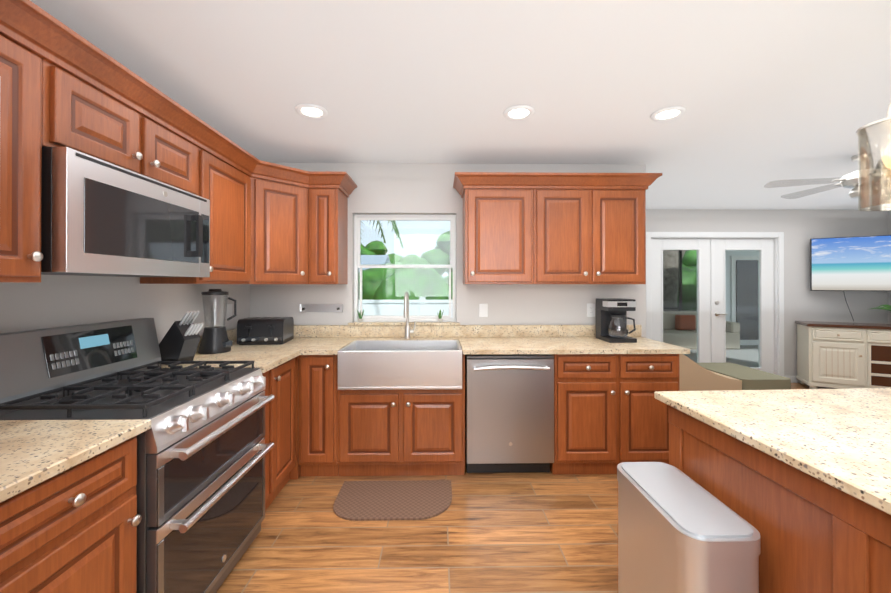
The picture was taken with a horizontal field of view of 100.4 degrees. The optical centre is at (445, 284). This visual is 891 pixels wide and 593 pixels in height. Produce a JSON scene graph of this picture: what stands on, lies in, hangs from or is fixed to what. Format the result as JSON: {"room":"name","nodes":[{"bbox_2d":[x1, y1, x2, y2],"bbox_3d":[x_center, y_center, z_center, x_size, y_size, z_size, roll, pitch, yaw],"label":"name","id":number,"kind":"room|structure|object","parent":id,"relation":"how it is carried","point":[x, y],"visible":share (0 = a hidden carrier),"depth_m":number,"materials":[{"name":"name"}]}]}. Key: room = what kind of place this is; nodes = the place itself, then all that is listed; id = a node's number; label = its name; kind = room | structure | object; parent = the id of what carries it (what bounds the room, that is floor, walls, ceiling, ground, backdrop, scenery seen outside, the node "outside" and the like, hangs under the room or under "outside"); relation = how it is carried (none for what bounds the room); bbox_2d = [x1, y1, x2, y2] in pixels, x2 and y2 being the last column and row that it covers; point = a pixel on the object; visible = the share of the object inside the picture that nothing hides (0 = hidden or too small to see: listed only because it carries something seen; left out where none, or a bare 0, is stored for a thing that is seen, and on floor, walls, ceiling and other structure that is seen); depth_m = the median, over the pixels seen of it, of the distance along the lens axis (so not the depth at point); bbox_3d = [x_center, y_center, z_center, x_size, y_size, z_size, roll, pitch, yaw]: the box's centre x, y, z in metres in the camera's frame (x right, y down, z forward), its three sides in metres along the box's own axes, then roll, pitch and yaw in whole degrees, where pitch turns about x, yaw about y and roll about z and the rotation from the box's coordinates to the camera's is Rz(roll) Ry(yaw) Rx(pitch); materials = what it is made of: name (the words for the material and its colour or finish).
{"room":"kitchen and living room","nodes":[
{"label":"kitchen and living room","id":0,"kind":"room"},
{"bbox_2d":[0,275,249,343],"bbox_3d":[-1.709,0.153,0.770,0.120,2.420,5.090,0,0,-1],"label":"wall","id":1,"kind":"structure","parent":0,"point":[50,301],"depth_m":1.82,"materials":[{"name":"grey paint"}]},
{"bbox_2d":[0,0,19,79],"bbox_3d":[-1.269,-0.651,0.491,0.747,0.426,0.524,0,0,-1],"label":"upper cabinet","id":2,"kind":"object","parent":1,"relation":"attached to","point":[9,9],"depth_m":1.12,"materials":[{"name":"brown wood"}]},
{"bbox_2d":[0,0,55,282],"bbox_3d":[-1.486,-0.434,0.994,0.327,0.856,0.486,0,0,-1],"label":"upper cabinet","id":3,"kind":"object","parent":1,"relation":"attached to","point":[27,104],"depth_m":1.17,"materials":[{"name":"brown wood"}]},
{"bbox_2d":[56,24,147,176],"bbox_3d":[-1.493,-0.663,1.436,0.327,0.396,0.392,0,0,-1],"label":"upper cabinet","id":4,"kind":"object","parent":1,"relation":"attached to","point":[62,84],"depth_m":1.42,"materials":[{"name":"brown wood"}]},
{"bbox_2d":[41,147,209,276],"bbox_3d":[-1.448,-0.250,1.631,0.422,0.421,0.776,0,0,-1],"label":"over-the-range microwave","id":5,"kind":"object","parent":4,"relation":"attached to","point":[99,217],"visible":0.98,"depth_m":1.43,"materials":[{"name":"silver metal"}]},
{"bbox_2d":[148,88,203,197],"bbox_3d":[-1.499,-0.662,1.828,0.327,0.396,0.392,0,0,-1],"label":"upper cabinet","id":6,"kind":"object","parent":1,"relation":"attached to","point":[175,138],"depth_m":1.82,"materials":[{"name":"brown wood"}]},
{"bbox_2d":[140,128,251,283],"bbox_3d":[-1.506,-0.430,2.306,0.327,0.856,0.565,0,0,-1],"label":"upper cabinet","id":7,"kind":"object","parent":1,"relation":"attached to","point":[227,170],"depth_m":2.28,"materials":[{"name":"brown wood"}]},
{"bbox_2d":[227,304,231,318],"bbox_3d":[-1.676,0.212,2.883,0.008,0.116,0.074,0,0,-1],"label":"electrical outlet","id":8,"kind":"object","parent":1,"relation":"attached to","point":[229,310],"visible":0.94,"depth_m":2.87,"materials":[{"name":"white"}]},
{"bbox_2d":[252,160,307,283],"bbox_3d":[-1.375,-0.428,2.896,0.607,0.856,0.606,0,0,-1],"label":"upper cabinet","id":9,"kind":"object","parent":1,"relation":"attached to","point":[279,192],"depth_m":2.71,"materials":[{"name":"brown wood"}]},
{"bbox_2d":[250,163,645,337],"bbox_3d":[0.034,0.162,3.282,3.440,2.420,0.120,0,0,-1],"label":"wall","id":10,"kind":"structure","parent":0,"point":[404,188],"depth_m":3.22,"materials":[{"name":"grey paint"}]},
{"bbox_2d":[299,304,342,311],"bbox_3d":[-1.068,0.206,3.187,0.365,0.068,0.033,0,0,-1],"label":"rail","id":11,"kind":"object","parent":10,"relation":"attached to","point":[320,307],"visible":0.98,"depth_m":3.20,"materials":[{"name":"silver metal"}]},
{"bbox_2d":[308,172,347,283],"bbox_3d":[-0.957,-0.427,3.042,0.228,0.856,0.326,0,0,-1],"label":"upper cabinet","id":12,"kind":"object","parent":10,"relation":"attached to","point":[327,191],"depth_m":2.88,"materials":[{"name":"brown wood"}]},
{"bbox_2d":[354,214,455,321],"bbox_3d":[-0.357,-0.143,3.301,0.898,0.948,0.062,0,0,-1],"label":"kitchen window","id":13,"kind":"structure","parent":10,"relation":"in","point":[358,218],"depth_m":3.29,"materials":[{"name":"white"}]},
{"bbox_2d":[479,304,487,316],"bbox_3d":[0.330,0.226,3.221,0.074,0.116,0.008,0,0,-1],"label":"switch plate","id":14,"kind":"object","parent":10,"relation":"attached to","point":[483,310],"visible":1,"depth_m":3.22,"materials":[{"name":"white plastic"}]},
{"bbox_2d":[461,172,536,283],"bbox_3d":[0.422,-0.427,3.064,0.541,0.856,0.327,0,0,-1],"label":"upper cabinet","id":15,"kind":"object","parent":10,"relation":"attached to","point":[500,208],"depth_m":2.90,"materials":[{"name":"brown wood"}]},
{"bbox_2d":[587,303,594,316],"bbox_3d":[1.269,0.226,3.235,0.074,0.116,0.008,0,0,-1],"label":"electrical outlet plate","id":16,"kind":"object","parent":10,"relation":"attached to","point":[590,309],"visible":1,"depth_m":3.23,"materials":[{"name":"white plastic"}]},
{"bbox_2d":[537,172,648,283],"bbox_3d":[1.137,-0.427,3.074,0.889,0.856,0.327,0,0,-1],"label":"upper cabinet","id":17,"kind":"object","parent":10,"relation":"attached to","point":[548,228],"depth_m":2.91,"materials":[{"name":"brown wood"}]},
{"bbox_2d":[30,0,890,209],"bbox_3d":[2.301,-1.094,1.785,8.170,0.080,6.990,0,0,-1],"label":"ceiling","id":18,"kind":"structure","parent":0,"point":[763,92],"depth_m":1.91,"materials":[{"name":"white paint"}]},
{"bbox_2d":[295,104,327,118],"bbox_3d":[-0.811,-1.045,2.253,0.190,0.010,0.190,0,0,-1],"label":"recessed light","id":19,"kind":"object","parent":18,"relation":"in","point":[312,111],"visible":0.96,"depth_m":2.25,"materials":[{"name":"white plastic"}]},
{"bbox_2d":[503,105,534,119],"bbox_3d":[0.449,-1.045,2.272,0.190,0.010,0.190,0,0,-1],"label":"recessed light","id":20,"kind":"object","parent":18,"relation":"in","point":[520,112],"visible":1,"depth_m":2.26,"materials":[{"name":"white plastic"}]},
{"bbox_2d":[650,106,685,120],"bbox_3d":[1.369,-1.045,2.286,0.190,0.010,0.190,0,0,-1],"label":"recessed light","id":21,"kind":"object","parent":18,"relation":"in","point":[668,113],"visible":0.98,"depth_m":2.27,"materials":[{"name":"white plastic"}]},
{"bbox_2d":[765,153,890,198],"bbox_3d":[3.402,-0.876,3.073,1.286,0.345,1.245,0,0,-1],"label":"ceiling fan","id":22,"kind":"object","parent":18,"relation":"hanging from","point":[849,180],"visible":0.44,"depth_m":3.02,"materials":[{"name":"white"}]},
{"bbox_2d":[856,103,890,211],"bbox_3d":[1.485,-0.655,1.216,0.188,0.799,0.188,0,0,-1],"label":"pendant light","id":23,"kind":"object","parent":18,"relation":"hanging from","point":[879,128],"visible":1,"depth_m":1.23,"materials":[{"name":"clear glass"}]},
{"bbox_2d":[216,383,839,592],"bbox_3d":[2.301,1.391,1.776,8.170,0.050,6.990,0,0,-1],"label":"floor","id":24,"kind":"structure","parent":0,"point":[540,532],"depth_m":1.97,"materials":[{"name":"brown wood"}]},
{"bbox_2d":[0,436,141,592],"bbox_3d":[-1.328,0.924,0.992,0.642,0.880,0.486,0,0,-1],"label":"base cabinet","id":25,"kind":"object","parent":24,"relation":"on","point":[73,529],"depth_m":1.02,"materials":[{"name":"brown wood"}]},
{"bbox_2d":[0,419,150,502],"bbox_3d":[-1.313,0.414,0.993,0.672,0.136,0.486,0,0,-1],"label":"countertop","id":26,"kind":"structure","parent":25,"relation":"on","point":[33,453],"depth_m":1.05,"materials":[{"name":"stone"}]},
{"bbox_2d":[0,318,274,592],"bbox_3d":[-1.268,0.773,1.630,0.727,1.185,0.776,0,0,-1],"label":"range","id":27,"kind":"object","parent":24,"relation":"on","point":[203,449],"visible":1,"depth_m":1.49,"materials":[{"name":"grey metal"}]},
{"bbox_2d":[262,356,299,510],"bbox_3d":[-1.348,0.928,2.310,0.642,0.880,0.576,0,0,-1],"label":"base cabinet","id":28,"kind":"object","parent":24,"relation":"on","point":[282,381],"depth_m":2.34,"materials":[{"name":"brown wood"}]},
{"bbox_2d":[298,355,361,475],"bbox_3d":[-0.892,0.930,2.894,0.288,0.880,0.617,0,0,-1],"label":"base cabinet","id":29,"kind":"object","parent":24,"relation":"on","point":[330,418],"depth_m":2.59,"materials":[{"name":"brown wood"}]},
{"bbox_2d":[161,334,303,372],"bbox_3d":[-1.327,0.419,2.527,0.690,0.136,1.006,0,0,-1],"label":"countertop","id":30,"kind":"structure","parent":29,"relation":"on","point":[265,357],"depth_m":2.40,"materials":[{"name":"stone"}]},
{"bbox_2d":[159,310,203,364],"bbox_3d":[-1.517,0.302,2.133,0.227,0.302,0.105,0,0,11],"label":"knife block","id":31,"kind":"object","parent":30,"relation":"on","point":[180,340],"visible":0.98,"depth_m":2.09,"materials":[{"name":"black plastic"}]},
{"bbox_2d":[198,289,235,353],"bbox_3d":[-1.539,0.243,2.498,0.212,0.422,0.190,0,0,-1],"label":"blender","id":32,"kind":"object","parent":30,"relation":"on","point":[215,340],"visible":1,"depth_m":2.45,"materials":[{"name":"black plastic"}]},
{"bbox_2d":[237,317,293,344],"bbox_3d":[-1.400,0.359,2.899,0.330,0.192,0.292,0,0,-7],"label":"toaster","id":33,"kind":"object","parent":30,"relation":"on","point":[264,330],"visible":1,"depth_m":2.78,"materials":[{"name":"black plastic"}]},
{"bbox_2d":[333,480,451,520],"bbox_3d":[-0.325,1.361,2.355,0.735,0.012,0.415,0,0,-1],"label":"floor mat","id":34,"kind":"object","parent":24,"relation":"on","point":[385,500],"visible":0.96,"depth_m":2.33,"materials":[{"name":"rubber"}]},
{"bbox_2d":[465,354,553,472],"bbox_3d":[0.452,0.932,2.879,0.616,0.867,0.673,0,0,-1],"label":"dishwasher","id":35,"kind":"object","parent":24,"relation":"on","point":[509,413],"visible":0.94,"depth_m":2.60,"materials":[{"name":"silver metal"}]},
{"bbox_2d":[550,354,679,474],"bbox_3d":[1.216,0.930,2.926,0.897,0.880,0.617,0,0,-1],"label":"base cabinet","id":36,"kind":"object","parent":24,"relation":"on","point":[610,412],"depth_m":2.62,"materials":[{"name":"brown wood"}]},
{"bbox_2d":[227,322,689,354],"bbox_3d":[0.016,0.409,2.912,3.387,0.158,0.744,0,0,-1],"label":"countertop","id":37,"kind":"structure","parent":36,"relation":"on","point":[318,339],"depth_m":3.17,"materials":[{"name":"stone"}]},
{"bbox_2d":[357,309,363,321],"bbox_3d":[-0.736,0.270,3.243,0.062,0.121,0.050,0,0,-1],"label":"potted plant","id":38,"kind":"object","parent":37,"relation":"on","point":[360,319],"visible":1,"depth_m":3.23,"materials":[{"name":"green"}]},
{"bbox_2d":[338,340,461,389],"bbox_3d":[-0.316,0.592,2.800,0.855,0.265,0.506,0,0,-1],"label":"sink","id":39,"kind":"object","parent":37,"relation":"in","point":[399,364],"visible":1,"depth_m":2.55,"materials":[{"name":"silver metal"}]},
{"bbox_2d":[403,292,415,338],"bbox_3d":[-0.297,0.258,3.037,0.101,0.396,0.218,0,0,-1],"label":"faucet","id":40,"kind":"object","parent":37,"relation":"on","point":[408,331],"visible":1,"depth_m":3.09,"materials":[{"name":"silver metal"}]},
{"bbox_2d":[437,309,443,321],"bbox_3d":[-0.044,0.273,3.250,0.061,0.116,0.044,0,0,-1],"label":"potted plant","id":41,"kind":"object","parent":37,"relation":"on","point":[440,318],"visible":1,"depth_m":3.24,"materials":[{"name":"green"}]},
{"bbox_2d":[596,298,636,342],"bbox_3d":[1.383,0.288,3.018,0.219,0.335,0.268,0,0,-1],"label":"coffee maker","id":42,"kind":"object","parent":37,"relation":"on","point":[611,320],"visible":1,"depth_m":2.96,"materials":[{"name":"black plastic"}]},
{"bbox_2d":[617,462,759,592],"bbox_3d":[0.794,1.038,1.254,0.237,0.652,0.499,0,0,-1],"label":"trash can","id":43,"kind":"object","parent":24,"relation":"on","point":[679,531],"visible":1,"depth_m":1.16,"materials":[{"name":"silver metal"}]},
{"bbox_2d":[679,354,741,390],"bbox_3d":[2.386,0.959,3.954,0.905,0.830,0.800,0,0,-1],"label":"sofa","id":44,"kind":"object","parent":24,"relation":"on","point":[694,376],"visible":0.1,"depth_m":3.56,"materials":[{"name":"beige fabric"}]},
{"bbox_2d":[697,363,790,389],"bbox_3d":[3.104,1.146,3.965,0.520,0.455,0.800,0,0,-1],"label":"ottoman","id":45,"kind":"object","parent":24,"relation":"on","point":[752,378],"visible":0.15,"depth_m":3.69,"materials":[{"name":"beige fabric"}]},
{"bbox_2d":[668,405,890,592],"bbox_3d":[1.967,0.922,0.869,2.092,0.882,1.503,0,0,-1],"label":"kitchen island","id":46,"kind":"object","parent":24,"relation":"on","point":[817,536],"visible":0.46,"depth_m":1.02,"materials":[{"name":"brown wood"}]},
{"bbox_2d":[654,388,890,514],"bbox_3d":[1.966,0.465,0.871,2.151,0.030,1.572,0,0,-1],"label":"island countertop","id":47,"kind":"structure","parent":46,"relation":"on","point":[839,439],"depth_m":1.18,"materials":[{"name":"stone"}]},
{"bbox_2d":[795,321,890,388],"bbox_3d":[5.430,0.941,4.591,1.540,0.870,0.495,0,0,29],"label":"sideboard","id":48,"kind":"object","parent":24,"relation":"on","point":[844,355],"visible":0.98,"depth_m":4.62,"materials":[{"name":"white wood"}]},
{"bbox_2d":[810,235,890,320],"bbox_3d":[5.588,-0.068,4.803,1.122,1.121,0.664,0,0,-1],"label":"screen","id":49,"kind":"object","parent":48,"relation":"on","point":[858,263],"visible":1,"depth_m":4.91,"materials":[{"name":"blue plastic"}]},
{"bbox_2d":[868,305,890,312],"bbox_3d":[5.636,0.360,4.553,0.588,0.289,0.451,0,0,-1],"label":"potted plant","id":50,"kind":"object","parent":48,"relation":"on","point":[887,308],"visible":1,"depth_m":4.59,"materials":[{"name":"green plant"}]},
{"bbox_2d":[646,209,887,376],"bbox_3d":[4.030,0.168,5.242,4.610,2.420,0.120,0,0,-1],"label":"wall","id":51,"kind":"structure","parent":0,"point":[800,229],"depth_m":5.20,"materials":[{"name":"grey paint"}]},
{"bbox_2d":[646,232,783,375],"bbox_3d":[3.750,0.326,5.227,1.940,2.105,0.136,0,0,-1],"label":"french door","id":52,"kind":"structure","parent":51,"relation":"in","point":[711,248],"depth_m":5.22,"materials":[{"name":"white wood"}]},
{"bbox_2d":[785,376,799,382],"bbox_3d":[5.465,1.327,5.189,1.461,0.099,0.018,0,0,-1],"label":"baseboard","id":53,"kind":"structure","parent":51,"relation":"attached to","point":[794,379],"depth_m":5.16,"materials":[{"name":"white"}]},
{"bbox_2d":[888,210,890,323],"bbox_3d":[6.327,0.156,1.781,0.120,2.420,6.870,0,0,-1],"label":"wall","id":54,"kind":"structure","parent":0,"point":[889,292],"depth_m":5.20,"materials":[{"name":"grey paint"}]},
{"label":"outside","id":55,"kind":"structure","parent":0,"visible":0},
{"bbox_3d":[-0.583,1.978,41.651,120.000,0.050,76.620,0,0,-1],"label":"ground","id":56,"kind":"structure","parent":55,"visible":0},
{"bbox_2d":[359,255,389,271],"bbox_3d":[-5.362,0.268,16.892,5.500,3.200,4.800,0,0,-1],"label":"house","id":57,"kind":"structure","parent":56,"relation":"on","point":[384,259],"depth_m":16.34,"materials":[{"name":"white plastic"}]},
{"bbox_2d":[361,220,403,248],"bbox_3d":[-2.614,-0.287,7.146,3.810,4.258,4.199,0,0,-1],"label":"palm tree","id":58,"kind":"object","parent":56,"relation":"on","point":[396,230],"depth_m":7.35,"materials":[{"name":"green plant"}]},
{"bbox_2d":[359,297,452,321],"bbox_3d":[-0.138,1.055,10.037,80.060,1.580,5.000,0,0,-1],"label":"fence","id":59,"kind":"object","parent":56,"relation":"on","point":[398,306],"depth_m":7.55,"materials":[{"name":"white plastic"}]},
{"bbox_2d":[359,231,696,310],"bbox_3d":[1.283,-2.271,18.195,59.181,8.334,20.399,0,0,-1],"label":"outdoor background","id":60,"kind":"object","parent":56,"relation":"on","point":[434,275],"depth_m":10.35,"materials":[{"name":"green plant"}]},
{"bbox_2d":[663,250,758,366],"bbox_3d":[5.881,0.331,7.497,8.100,3.010,4.325,0,0,-1],"label":"lanai","id":61,"kind":"object","parent":56,"relation":"on","point":[746,311],"depth_m":8.63,"materials":[{"name":"grey concrete"}]},
{"bbox_2d":[663,311,739,348],"bbox_3d":[5.416,1.029,8.475,2.000,0.780,0.850,0,0,-1],"label":"sofa","id":62,"kind":"object","parent":61,"relation":"on","point":[673,335],"depth_m":8.13,"materials":[{"name":"beige fabric"}]}
]}

